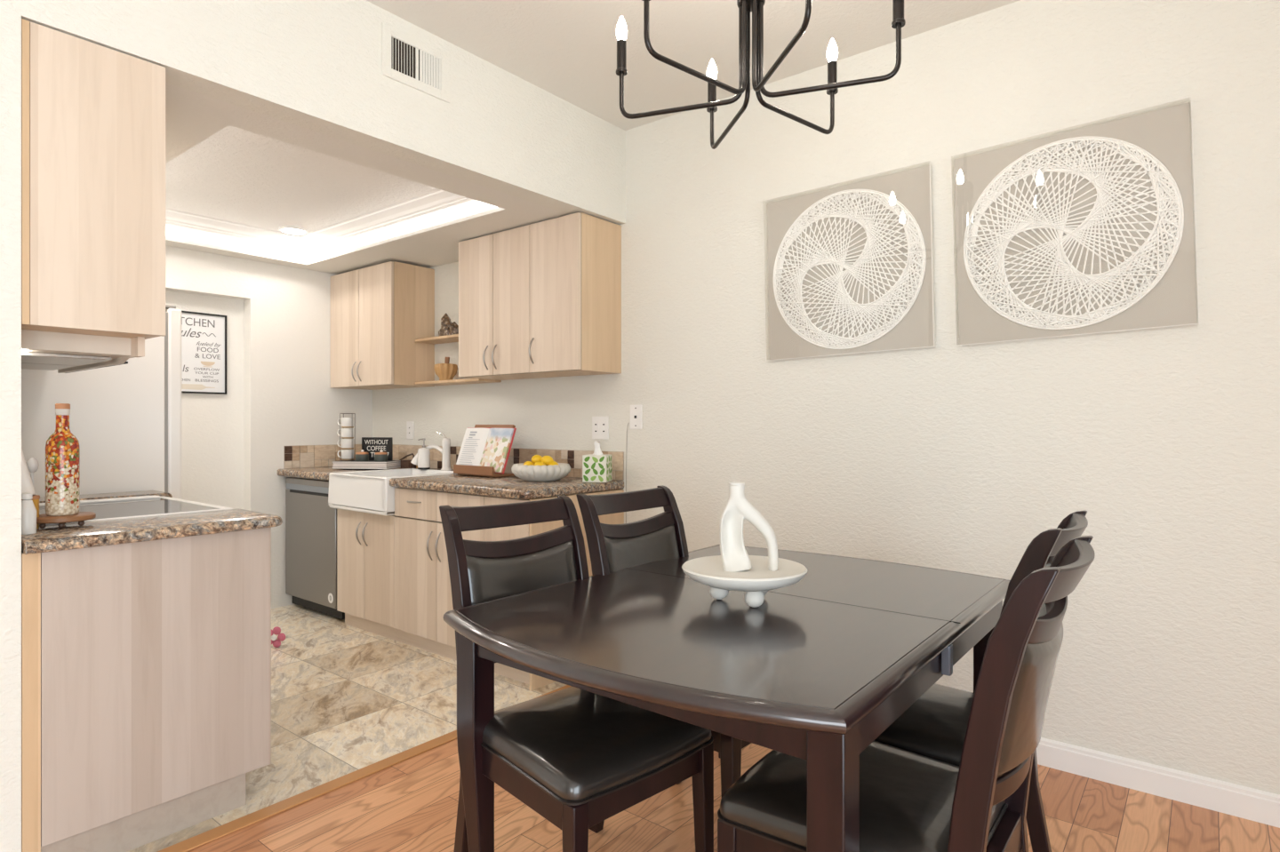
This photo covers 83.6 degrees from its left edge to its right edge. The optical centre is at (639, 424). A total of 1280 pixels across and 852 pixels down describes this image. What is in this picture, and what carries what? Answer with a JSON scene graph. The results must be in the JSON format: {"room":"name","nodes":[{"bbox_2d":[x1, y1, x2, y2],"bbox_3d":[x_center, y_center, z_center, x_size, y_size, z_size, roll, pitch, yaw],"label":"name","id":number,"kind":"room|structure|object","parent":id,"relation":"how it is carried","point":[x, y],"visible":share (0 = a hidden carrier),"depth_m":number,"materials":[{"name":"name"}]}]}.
{"room":"dining room","nodes":[
{"label":"dining room","id":0,"kind":"room"},
{"bbox_2d":[165,245,372,608],"bbox_3d":[-2.773,-0.100,4.318,0.200,2.600,2.410,0,0,39],"label":"wall","id":1,"kind":"structure","parent":0,"point":[280,394],"depth_m":4.60,"materials":[{"name":"white paint"}]},
{"bbox_2d":[181,311,226,394],"bbox_3d":[-2.726,-0.434,4.361,0.016,0.496,0.385,0,0,39],"label":"framed print","id":2,"kind":"object","parent":1,"relation":"attached to","point":[204,336],"visible":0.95,"depth_m":4.41,"materials":[{"name":"black"}]},
{"bbox_2d":[165,189,476,252],"bbox_3d":[-1.803,-1.160,3.585,1.950,0.070,1.250,0,0,39],"label":"ceiling light","id":3,"kind":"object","parent":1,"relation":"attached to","point":[436,201],"depth_m":4.16,"materials":[{"name":"white plastic"}]},
{"bbox_2d":[165,200,477,252],"bbox_3d":[-1.803,-1.147,3.585,2.050,0.095,1.350,0,0,39],"label":"trim","id":4,"kind":"structure","parent":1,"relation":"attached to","point":[475,201],"depth_m":4.23,"materials":[{"name":"white paint"}]},
{"bbox_2d":[283,444,361,469],"bbox_3d":[-2.142,0.220,4.942,0.010,0.150,0.623,0,0,39],"label":"backsplash","id":5,"kind":"structure","parent":1,"relation":"attached to","point":[298,456],"depth_m":4.84,"materials":[{"name":"beige tile"}]},
{"bbox_2d":[165,125,438,235],"bbox_3d":[-1.803,-1.220,3.585,2.050,0.050,1.350,0,0,39],"label":"ceiling","id":6,"kind":"structure","parent":0,"point":[236,174],"depth_m":3.57,"materials":[{"name":"white paint"}]},
{"bbox_2d":[278,225,308,234],"bbox_3d":[-2.126,-1.183,4.392,0.164,0.023,0.164,0,0,39],"label":"recessed light","id":7,"kind":"object","parent":6,"relation":"in","point":[288,229],"visible":1,"depth_m":4.36,"materials":[{"name":"white"}]},
{"bbox_2d":[281,228,304,234],"bbox_3d":[-2.126,-1.181,4.392,0.130,0.017,0.130,0,0,39],"label":"diffuser","id":8,"kind":"object","parent":7,"relation":"attached to","point":[292,231],"depth_m":4.37,"materials":[{"name":"white plastic"}]},
{"bbox_2d":[0,0,625,851],"bbox_3d":[-1.771,-0.160,1.674,0.120,2.720,5.300,0,0,39],"label":"wall","id":9,"kind":"structure","parent":0,"point":[313,65],"depth_m":2.37,"materials":[{"name":"white paint"}]},
{"bbox_2d":[21,18,165,339],"bbox_3d":[-1.618,-0.644,2.063,0.364,0.779,0.322,0,0,39],"label":"upper cabinet","id":10,"kind":"object","parent":9,"relation":"attached to","point":[93,115],"visible":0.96,"depth_m":1.93,"materials":[{"name":"brown wood"}]},
{"bbox_2d":[381,22,450,103],"bbox_3d":[-0.848,-1.373,2.730,0.009,0.192,0.300,0,0,39],"label":"air vent","id":11,"kind":"object","parent":9,"relation":"in","point":[425,68],"visible":1,"depth_m":2.72,"materials":[{"name":"white metal"}]},
{"bbox_2d":[165,82,568,274],"bbox_3d":[-1.845,-1.070,3.580,2.370,0.060,2.410,0,0,39],"label":"ceiling","id":12,"kind":"structure","parent":0,"point":[191,117],"depth_m":3.23,"materials":[{"name":"white paint"}]},
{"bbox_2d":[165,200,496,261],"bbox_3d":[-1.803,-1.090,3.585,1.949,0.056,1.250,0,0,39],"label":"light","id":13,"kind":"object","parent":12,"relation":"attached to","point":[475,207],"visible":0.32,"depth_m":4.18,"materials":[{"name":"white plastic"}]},
{"bbox_2d":[366,0,1019,130],"bbox_3d":[-0.246,-1.570,0.538,3.920,0.100,5.420,0,0,39],"label":"ceiling","id":14,"kind":"structure","parent":0,"point":[566,49],"depth_m":2.80,"materials":[{"name":"white paint"}]},
{"bbox_2d":[616,0,905,149],"bbox_3d":[0.304,-1.202,1.957,0.752,0.637,0.779,0,0,39],"label":"chandelier","id":15,"kind":"object","parent":14,"relation":"hanging from","point":[746,7],"visible":1,"depth_m":1.94,"materials":[{"name":"black metal"}]},
{"bbox_2d":[127,604,1279,851],"bbox_3d":[-1.489,1.225,1.450,7.000,0.050,5.300,0,0,39],"label":"floor","id":16,"kind":"structure","parent":0,"point":[410,805],"depth_m":2.32,"materials":[{"name":"brown wood"}]},
{"bbox_2d":[21,304,181,499],"bbox_3d":[-2.543,0.332,3.092,0.765,1.696,0.747,0,0,39],"label":"refrigerator","id":17,"kind":"object","parent":16,"relation":"on","point":[125,420],"visible":0.22,"depth_m":2.97,"materials":[{"name":"white metal"}]},
{"bbox_2d":[39,495,232,525],"bbox_3d":[-1.863,0.734,2.473,0.655,0.892,0.635,0,0,39],"label":"electric range","id":18,"kind":"object","parent":16,"relation":"on","point":[116,508],"visible":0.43,"depth_m":2.52,"materials":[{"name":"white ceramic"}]},
{"bbox_2d":[21,528,271,851],"bbox_3d":[-1.500,0.766,2.159,0.300,0.868,0.618,0,0,39],"label":"base cabinet","id":19,"kind":"object","parent":16,"relation":"on","point":[146,666],"visible":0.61,"depth_m":2.03,"materials":[{"name":"brown wood"}]},
{"bbox_2d":[21,508,282,554],"bbox_3d":[-1.473,0.315,2.164,0.336,0.033,0.654,0,0,39],"label":"countertop","id":20,"kind":"structure","parent":19,"relation":"on","point":[108,532],"depth_m":2.08,"materials":[{"name":"brown stone"}]},
{"bbox_2d":[21,492,36,535],"bbox_3d":[-1.662,0.241,1.939,0.042,0.112,0.042,0,0,39],"label":"salt shaker","id":21,"kind":"object","parent":20,"relation":"on","point":[28,511],"visible":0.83,"depth_m":1.93,"materials":[{"name":"white ceramic"}]},
{"bbox_2d":[21,448,39,529],"bbox_3d":[-1.734,0.159,2.013,0.082,0.277,0.068,0,0,39],"label":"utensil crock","id":22,"kind":"object","parent":20,"relation":"on","point":[27,484],"visible":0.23,"depth_m":2.01,"materials":[{"name":"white ceramic"}]},
{"bbox_2d":[26,457,38,486],"bbox_3d":[-1.751,0.198,2.061,0.040,0.200,0.028,0,0,39],"label":"ladle","id":23,"kind":"object","parent":22,"relation":"in","point":[32,464],"visible":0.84,"depth_m":2.05,"materials":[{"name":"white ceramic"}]},
{"bbox_2d":[32,499,39,529],"bbox_3d":[-1.728,0.255,2.009,0.064,0.085,0.064,0,0,39],"label":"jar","id":24,"kind":"object","parent":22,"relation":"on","point":[36,501],"depth_m":2.01,"materials":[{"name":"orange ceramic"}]},
{"bbox_2d":[36,512,95,528],"bbox_3d":[-1.673,0.281,2.073,0.153,0.034,0.153,0,0,39],"label":"serving board","id":25,"kind":"object","parent":20,"relation":"on","point":[80,517],"visible":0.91,"depth_m":2.03,"materials":[{"name":"brown wood"}]},
{"bbox_2d":[45,403,79,516],"bbox_3d":[-1.673,0.102,2.073,0.078,0.322,0.078,0,0,39],"label":"bottle","id":26,"kind":"object","parent":25,"relation":"on","point":[62,448],"visible":1,"depth_m":2.05,"materials":[{"name":"glass"}]},
{"bbox_2d":[271,626,285,647],"bbox_3d":[-1.951,1.142,3.825,0.109,0.112,0.035,0,0,0],"label":"toy","id":27,"kind":"object","parent":16,"relation":"on","point":[276,630],"visible":0.74,"depth_m":3.82,"materials":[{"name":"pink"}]},
{"bbox_2d":[285,477,344,619],"bbox_3d":[-1.886,0.765,4.705,0.630,0.830,0.600,0,0,39],"label":"dishwasher","id":28,"kind":"object","parent":16,"relation":"on","point":[310,524],"visible":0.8,"depth_m":4.46,"materials":[{"name":"grey metal"}]},
{"bbox_2d":[157,685,571,851],"bbox_3d":[-0.747,1.197,2.707,0.060,0.006,2.410,0,0,39],"label":"trim","id":29,"kind":"structure","parent":16,"relation":"on","point":[196,842],"depth_m":2.29,"materials":[{"name":"brown wood"}]},
{"bbox_2d":[336,509,402,642],"bbox_3d":[-1.375,0.850,4.308,0.600,0.700,0.682,0,0,39],"label":"base cabinet","id":30,"kind":"object","parent":16,"relation":"on","point":[365,541],"visible":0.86,"depth_m":4.06,"materials":[{"name":"brown wood"}]},
{"bbox_2d":[394,487,487,660],"bbox_3d":[-0.846,0.771,3.888,0.752,0.858,0.682,0,0,39],"label":"base cabinet","id":31,"kind":"object","parent":16,"relation":"on","point":[422,582],"visible":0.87,"depth_m":3.71,"materials":[{"name":"brown wood"}]},
{"bbox_2d":[276,466,623,499],"bbox_3d":[-1.224,0.318,4.189,2.380,0.045,0.680,0,0,39],"label":"countertop","id":32,"kind":"structure","parent":31,"relation":"on","point":[510,487],"depth_m":3.57,"materials":[{"name":"brown stone"}]},
{"bbox_2d":[331,465,400,469],"bbox_3d":[-1.769,0.281,4.640,0.372,0.013,0.200,0,0,7],"label":"book","id":33,"kind":"object","parent":32,"relation":"on","point":[396,467],"visible":0.62,"depth_m":4.55,"materials":[{"name":"white paper"}]},
{"bbox_2d":[332,464,400,467],"bbox_3d":[-1.769,0.268,4.640,0.366,0.012,0.196,0,0,8],"label":"book","id":34,"kind":"object","parent":33,"relation":"on","point":[396,465],"visible":0.7,"depth_m":4.55,"materials":[{"name":"white paper"}]},
{"bbox_2d":[333,462,400,465],"bbox_3d":[-1.769,0.256,4.640,0.362,0.012,0.194,0,0,8],"label":"book","id":35,"kind":"object","parent":34,"relation":"on","point":[395,463],"visible":0.73,"depth_m":4.54,"materials":[{"name":"white paper"}]},
{"bbox_2d":[332,459,400,463],"bbox_3d":[-1.769,0.244,4.640,0.368,0.011,0.198,0,0,7],"label":"book","id":36,"kind":"object","parent":35,"relation":"on","point":[338,461],"visible":0.66,"depth_m":4.55,"materials":[{"name":"white paper"}]},
{"bbox_2d":[337,449,354,460],"bbox_3d":[-1.906,0.202,4.641,0.101,0.067,0.082,0,0,-26],"label":"mug","id":37,"kind":"object","parent":36,"relation":"on","point":[346,454],"visible":0.99,"depth_m":4.61,"materials":[{"name":"white ceramic"}]},
{"bbox_2d":[339,413,355,461],"bbox_3d":[-1.897,0.085,4.645,0.094,0.307,0.094,0,0,8],"label":"mug rack","id":38,"kind":"object","parent":36,"relation":"on","point":[340,413],"visible":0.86,"depth_m":4.63,"materials":[{"name":"brown metal"}]},
{"bbox_2d":[337,439,354,449],"bbox_3d":[-1.906,0.132,4.641,0.101,0.067,0.082,0,0,-26],"label":"mug","id":39,"kind":"object","parent":38,"relation":"in","point":[346,444],"visible":0.99,"depth_m":4.61,"materials":[{"name":"beige ceramic"}]},
{"bbox_2d":[337,428,354,439],"bbox_3d":[-1.906,0.063,4.641,0.101,0.067,0.082,0,0,-26],"label":"mug","id":40,"kind":"object","parent":38,"relation":"in","point":[346,433],"visible":1,"depth_m":4.61,"materials":[{"name":"beige ceramic"}]},
{"bbox_2d":[337,417,354,428],"bbox_3d":[-1.906,-0.007,4.641,0.101,0.067,0.082,0,0,-26],"label":"mug","id":41,"kind":"object","parent":38,"relation":"in","point":[346,422],"visible":1,"depth_m":4.61,"materials":[{"name":"beige ceramic"}]},
{"bbox_2d":[355,449,368,461],"bbox_3d":[-1.785,0.202,4.597,0.081,0.073,0.081,0,0,8],"label":"candle jar","id":42,"kind":"object","parent":36,"relation":"on","point":[362,456],"visible":1,"depth_m":4.56,"materials":[{"name":"grey"}]},
{"bbox_2d":[361,437,392,460],"bbox_3d":[-1.718,0.164,4.678,0.204,0.150,0.021,0,0,7],"label":"block sign","id":43,"kind":"object","parent":36,"relation":"on","point":[372,445],"visible":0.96,"depth_m":4.67,"materials":[{"name":"black wood"}]},
{"bbox_2d":[374,449,387,461],"bbox_3d":[-1.658,0.202,4.580,0.081,0.073,0.081,0,0,7],"label":"candle jar","id":44,"kind":"object","parent":36,"relation":"on","point":[381,456],"visible":0.99,"depth_m":4.55,"materials":[{"name":"grey"}]},
{"bbox_2d":[328,468,456,515],"bbox_3d":[-1.422,0.392,4.255,0.620,0.208,0.587,0,0,39],"label":"farmhouse sink","id":45,"kind":"object","parent":32,"relation":"in","point":[371,492],"visible":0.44,"depth_m":4.05,"materials":[{"name":"white ceramic"}]},
{"bbox_2d":[417,438,430,469],"bbox_3d":[-1.371,0.190,4.538,0.074,0.196,0.074,0,0,-14],"label":"soap dispenser","id":46,"kind":"object","parent":45,"relation":"on","point":[423,453],"visible":1,"depth_m":4.51,"materials":[{"name":"white ceramic"}]},
{"bbox_2d":[417,448,430,467],"bbox_3d":[-1.371,0.214,4.538,0.074,0.124,0.074,0,0,39],"label":"bottle","id":47,"kind":"object","parent":46,"relation":"on","point":[423,453],"depth_m":4.51,"materials":[{"name":"white ceramic"}]},
{"bbox_2d":[400,453,415,469],"bbox_3d":[-1.531,0.243,4.704,0.157,0.104,0.070,0,0,39],"label":"sponge caddy","id":48,"kind":"object","parent":32,"relation":"on","point":[404,464],"visible":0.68,"depth_m":4.66,"materials":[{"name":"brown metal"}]},
{"bbox_2d":[410,431,452,471],"bbox_3d":[-1.324,0.171,4.548,0.286,0.249,0.072,0,0,18],"label":"kitchen faucet","id":49,"kind":"object","parent":32,"relation":"on","point":[445,451],"visible":0.81,"depth_m":4.50,"materials":[{"name":"white metal"}]},
{"bbox_2d":[453,424,515,477],"bbox_3d":[-0.881,0.148,4.046,0.340,0.286,0.170,0,0,39],"label":"cookbook stand","id":50,"kind":"object","parent":32,"relation":"on","point":[460,469],"visible":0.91,"depth_m":3.99,"materials":[{"name":"brown wood"}]},
{"bbox_2d":[456,427,516,474],"bbox_3d":[-0.880,0.148,4.039,0.418,0.251,0.110,0,0,39],"label":"open cookbook","id":51,"kind":"object","parent":50,"relation":"on","point":[480,446],"visible":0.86,"depth_m":4.02,"materials":[{"name":"white paper"}]},
{"bbox_2d":[511,463,570,481],"bbox_3d":[-0.512,0.252,3.714,0.306,0.087,0.306,0,0,39],"label":"ribbed bowl","id":52,"kind":"object","parent":32,"relation":"on","point":[550,473],"visible":0.92,"depth_m":3.60,"materials":[{"name":"white ceramic"}]},
{"bbox_2d":[523,461,533,465],"bbox_3d":[-0.575,0.219,3.692,0.062,0.053,0.061,0,0,30],"label":"lemon","id":53,"kind":"object","parent":52,"relation":"in","point":[527,463],"visible":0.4,"depth_m":3.67,"materials":[{"name":"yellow food"}]},
{"bbox_2d":[531,455,542,463],"bbox_3d":[-0.534,0.188,3.724,0.061,0.053,0.062,0,0,2],"label":"lemon","id":54,"kind":"object","parent":52,"relation":"in","point":[535,459],"visible":0.63,"depth_m":3.70,"materials":[{"name":"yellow food"}]},
{"bbox_2d":[532,462,545,465],"bbox_3d":[-0.510,0.219,3.647,0.062,0.053,0.061,0,0,-42],"label":"lemon","id":55,"kind":"object","parent":52,"relation":"in","point":[536,463],"visible":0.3,"depth_m":3.63,"materials":[{"name":"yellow food"}]},
{"bbox_2d":[539,456,553,465],"bbox_3d":[-0.480,0.191,3.697,0.062,0.053,0.061,0,0,-31],"label":"lemon","id":56,"kind":"object","parent":52,"relation":"in","point":[547,460],"visible":0.9,"depth_m":3.68,"materials":[{"name":"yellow food"}]},
{"bbox_2d":[548,461,558,465],"bbox_3d":[-0.448,0.219,3.695,0.061,0.053,0.062,0,0,-24],"label":"lemon","id":57,"kind":"object","parent":52,"relation":"in","point":[553,463],"visible":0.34,"depth_m":3.67,"materials":[{"name":"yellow food"}]},
{"bbox_2d":[582,440,611,482],"bbox_3d":[-0.218,0.192,3.666,0.125,0.206,0.124,0,0,12],"label":"tissue box","id":58,"kind":"object","parent":32,"relation":"on","point":[596,467],"visible":1,"depth_m":3.61,"materials":[{"name":"cardboard"}]},
{"bbox_2d":[583,456,611,481],"bbox_3d":[-0.218,0.227,3.665,0.125,0.132,0.122,0,0,12],"label":"print","id":59,"kind":"object","parent":58,"relation":"attached to","point":[596,468],"depth_m":3.61,"materials":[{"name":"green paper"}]},
{"bbox_2d":[484,489,623,691],"bbox_3d":[-0.413,0.771,3.565,0.326,0.858,0.649,0,0,39],"label":"base cabinet","id":60,"kind":"object","parent":16,"relation":"on","point":[518,532],"visible":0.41,"depth_m":3.35,"materials":[{"name":"brown wood"}]},
{"bbox_2d":[439,495,713,851],"bbox_3d":[-0.174,0.706,1.773,0.451,0.989,0.614,0,0,-44],"label":"dining chair","id":61,"kind":"object","parent":16,"relation":"on","point":[579,759],"visible":0.66,"depth_m":1.68,"materials":[{"name":"black leather"}]},
{"bbox_2d":[576,485,751,833],"bbox_3d":[0.155,0.706,2.114,0.614,0.989,0.451,0,0,41],"label":"dining chair","id":62,"kind":"object","parent":16,"relation":"on","point":[612,548],"visible":0.38,"depth_m":2.23,"materials":[{"name":"black leather"}]},
{"bbox_2d":[443,544,1009,851],"bbox_3d":[0.286,0.820,1.838,0.990,0.760,1.363,0,0,39],"label":"dining table","id":63,"kind":"object","parent":16,"relation":"on","point":[815,673],"visible":0.78,"depth_m":1.49,"materials":[{"name":"black wood"}]},
{"bbox_2d":[681,555,807,607],"bbox_3d":[0.258,0.396,1.774,0.307,0.087,0.307,0,0,0],"label":"tray","id":64,"kind":"object","parent":63,"relation":"on","point":[756,582],"visible":0.95,"depth_m":1.71,"materials":[{"name":"white ceramic"}]},
{"bbox_2d":[719,481,778,572],"bbox_3d":[0.270,0.256,1.778,0.147,0.222,0.053,0,0,0],"label":"vase","id":65,"kind":"object","parent":64,"relation":"on","point":[735,558],"visible":1,"depth_m":1.76,"materials":[{"name":"white ceramic"}]},
{"bbox_2d":[717,536,1095,851],"bbox_3d":[0.505,0.706,1.369,0.614,0.989,0.451,0,0,39],"label":"dining chair","id":66,"kind":"object","parent":16,"relation":"on","point":[909,802],"visible":0.84,"depth_m":1.22,"materials":[{"name":"brown wood"}]},
{"bbox_2d":[874,510,1087,851],"bbox_3d":[0.739,0.706,1.761,0.614,0.989,0.451,0,0,39],"label":"dining chair","id":67,"kind":"object","parent":16,"relation":"on","point":[934,726],"visible":0.2,"depth_m":1.65,"materials":[{"name":"black leather"}]},
{"bbox_3d":[-2.205,0.758,2.718,0.180,0.884,0.608,0,0,39],"label":"base cabinet","id":68,"kind":"object","parent":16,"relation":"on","visible":0},
{"bbox_2d":[39,490,172,503],"bbox_3d":[-2.192,0.298,2.735,0.180,0.033,0.654,0,0,39],"label":"countertop","id":69,"kind":"structure","parent":68,"relation":"on","point":[87,497],"depth_m":2.86,"materials":[{"name":"brown stone"}]},
{"bbox_2d":[372,0,1279,795],"bbox_3d":[0.425,-0.160,3.390,6.420,2.720,0.120,0,0,39],"label":"wall","id":70,"kind":"structure","parent":0,"point":[947,456],"depth_m":2.58,"materials":[{"name":"white paint"}]},
{"bbox_2d":[330,261,434,390],"bbox_3d":[-1.760,-0.634,4.826,0.748,0.775,0.352,0,0,39],"label":"upper cabinet","id":71,"kind":"object","parent":70,"relation":"attached to","point":[378,312],"visible":1,"depth_m":4.64,"materials":[{"name":"brown wood"}]},
{"bbox_2d":[406,421,413,439],"bbox_3d":[-1.575,0.045,4.900,0.078,0.122,0.009,0,0,39],"label":"power outlet","id":72,"kind":"object","parent":70,"relation":"attached to","point":[409,424],"visible":1,"depth_m":4.90,"materials":[{"name":"white plastic"}]},
{"bbox_2d":[408,425,411,435],"bbox_3d":[-1.577,0.045,4.898,0.036,0.068,0.003,0,0,39],"label":"socket","id":73,"kind":"object","parent":72,"relation":"attached to","point":[409,427],"depth_m":4.89,"materials":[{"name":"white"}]},
{"bbox_2d":[414,334,458,344],"bbox_3d":[-1.149,-0.533,4.455,0.666,0.018,0.170,0,0,39],"label":"shelf","id":74,"kind":"object","parent":70,"relation":"attached to","point":[454,338],"visible":0.55,"depth_m":4.51,"materials":[{"name":"brown wood"}]},
{"bbox_2d":[438,313,458,335],"bbox_3d":[-1.189,-0.618,4.456,0.188,0.150,0.080,0,0,39],"label":"cluster","id":75,"kind":"object","parent":74,"relation":"on","point":[447,327],"visible":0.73,"depth_m":4.43,"materials":[{"name":"beige stone"}]},
{"bbox_2d":[414,378,501,385],"bbox_3d":[-1.149,-0.259,4.455,0.666,0.018,0.170,0,0,39],"label":"shelf","id":76,"kind":"object","parent":70,"relation":"attached to","point":[464,381],"visible":0.92,"depth_m":4.37,"materials":[{"name":"brown wood"}]},
{"bbox_2d":[433,356,457,380],"bbox_3d":[-1.214,-0.344,4.483,0.143,0.152,0.144,0,0,39],"label":"mortar","id":77,"kind":"object","parent":76,"relation":"on","point":[446,371],"visible":0.88,"depth_m":4.44,"materials":[{"name":"brown wood"}]},
{"bbox_2d":[392,444,623,480],"bbox_3d":[-1.016,0.220,4.454,2.376,0.150,0.010,0,0,39],"label":"backsplash","id":78,"kind":"structure","parent":70,"relation":"attached to","point":[573,459],"depth_m":4.13,"materials":[{"name":"beige tile"}]},
{"bbox_2d":[458,224,570,380],"bbox_3d":[-0.712,-0.647,3.992,0.590,0.769,0.352,0,0,39],"label":"upper cabinet","id":79,"kind":"object","parent":70,"relation":"attached to","point":[494,269],"visible":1,"depth_m":3.87,"materials":[{"name":"brown wood"}]},
{"bbox_2d":[528,212,621,375],"bbox_3d":[-0.345,-0.647,3.700,0.350,0.769,0.352,0,0,39],"label":"upper cabinet","id":80,"kind":"object","parent":70,"relation":"attached to","point":[575,259],"visible":1,"depth_m":3.59,"materials":[{"name":"brown wood"}]},
{"bbox_2d":[592,416,608,439],"bbox_3d":[-0.212,0.022,3.815,0.115,0.122,0.009,0,0,39],"label":"power outlet","id":81,"kind":"object","parent":70,"relation":"attached to","point":[600,425],"visible":1,"depth_m":3.81,"materials":[{"name":"white plastic"}]},
{"bbox_2d":[593,421,598,434],"bbox_3d":[-0.235,0.022,3.830,0.035,0.068,0.003,0,0,39],"label":"socket","id":82,"kind":"object","parent":81,"relation":"attached to","point":[596,423],"depth_m":3.83,"materials":[{"name":"white plastic"}]},
{"bbox_2d":[600,421,606,434],"bbox_3d":[-0.192,0.022,3.796,0.035,0.068,0.003,0,0,39],"label":"socket","id":83,"kind":"object","parent":81,"relation":"attached to","point":[603,423],"depth_m":3.80,"materials":[{"name":"white plastic"}]},
{"bbox_2d":[625,424,628,523],"bbox_3d":[-0.065,0.567,3.700,0.020,1.146,0.003,0,0,39],"label":"cable","id":84,"kind":"object","parent":70,"relation":"attached to","point":[628,424],"visible":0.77,"depth_m":3.70,"materials":[{"name":"grey plastic"}]},
{"bbox_2d":[630,405,642,429],"bbox_3d":[-0.021,-0.035,3.663,0.078,0.124,0.010,0,0,39],"label":"wall plate","id":85,"kind":"object","parent":70,"relation":"attached to","point":[636,411],"visible":1,"depth_m":3.66,"materials":[{"name":"white plastic"}]},
{"bbox_2d":[762,160,935,361],"bbox_3d":[0.841,-0.640,2.954,0.717,0.710,0.041,-2,-1,38],"label":"art","id":86,"kind":"object","parent":70,"relation":"attached to","point":[851,267],"visible":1,"depth_m":2.93,"materials":[{"name":"beige"}]},
{"bbox_2d":[950,96,1199,346],"bbox_3d":[1.460,-0.656,2.462,0.715,0.712,0.041,-2,-1,38],"label":"art","id":87,"kind":"object","parent":70,"relation":"attached to","point":[1089,230],"visible":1,"depth_m":2.44,"materials":[{"name":"beige"}]},
{"bbox_2d":[1036,737,1279,828],"bbox_3d":[1.369,1.153,2.554,3.700,0.093,0.014,0,0,39],"label":"baseboard","id":88,"kind":"structure","parent":70,"relation":"attached to","point":[1256,805],"depth_m":2.30,"materials":[{"name":"white wood"}]},
{"bbox_3d":[-2.911,-0.100,2.811,3.080,2.600,0.120,0,0,39],"label":"wall","id":89,"kind":"structure","parent":0,"visible":0},
{"bbox_2d":[21,329,144,373],"bbox_3d":[-1.887,-0.222,2.275,0.850,0.068,0.294,0,0,39],"label":"range hood","id":90,"kind":"object","parent":89,"relation":"attached to","point":[66,353],"visible":0.77,"depth_m":2.11,"materials":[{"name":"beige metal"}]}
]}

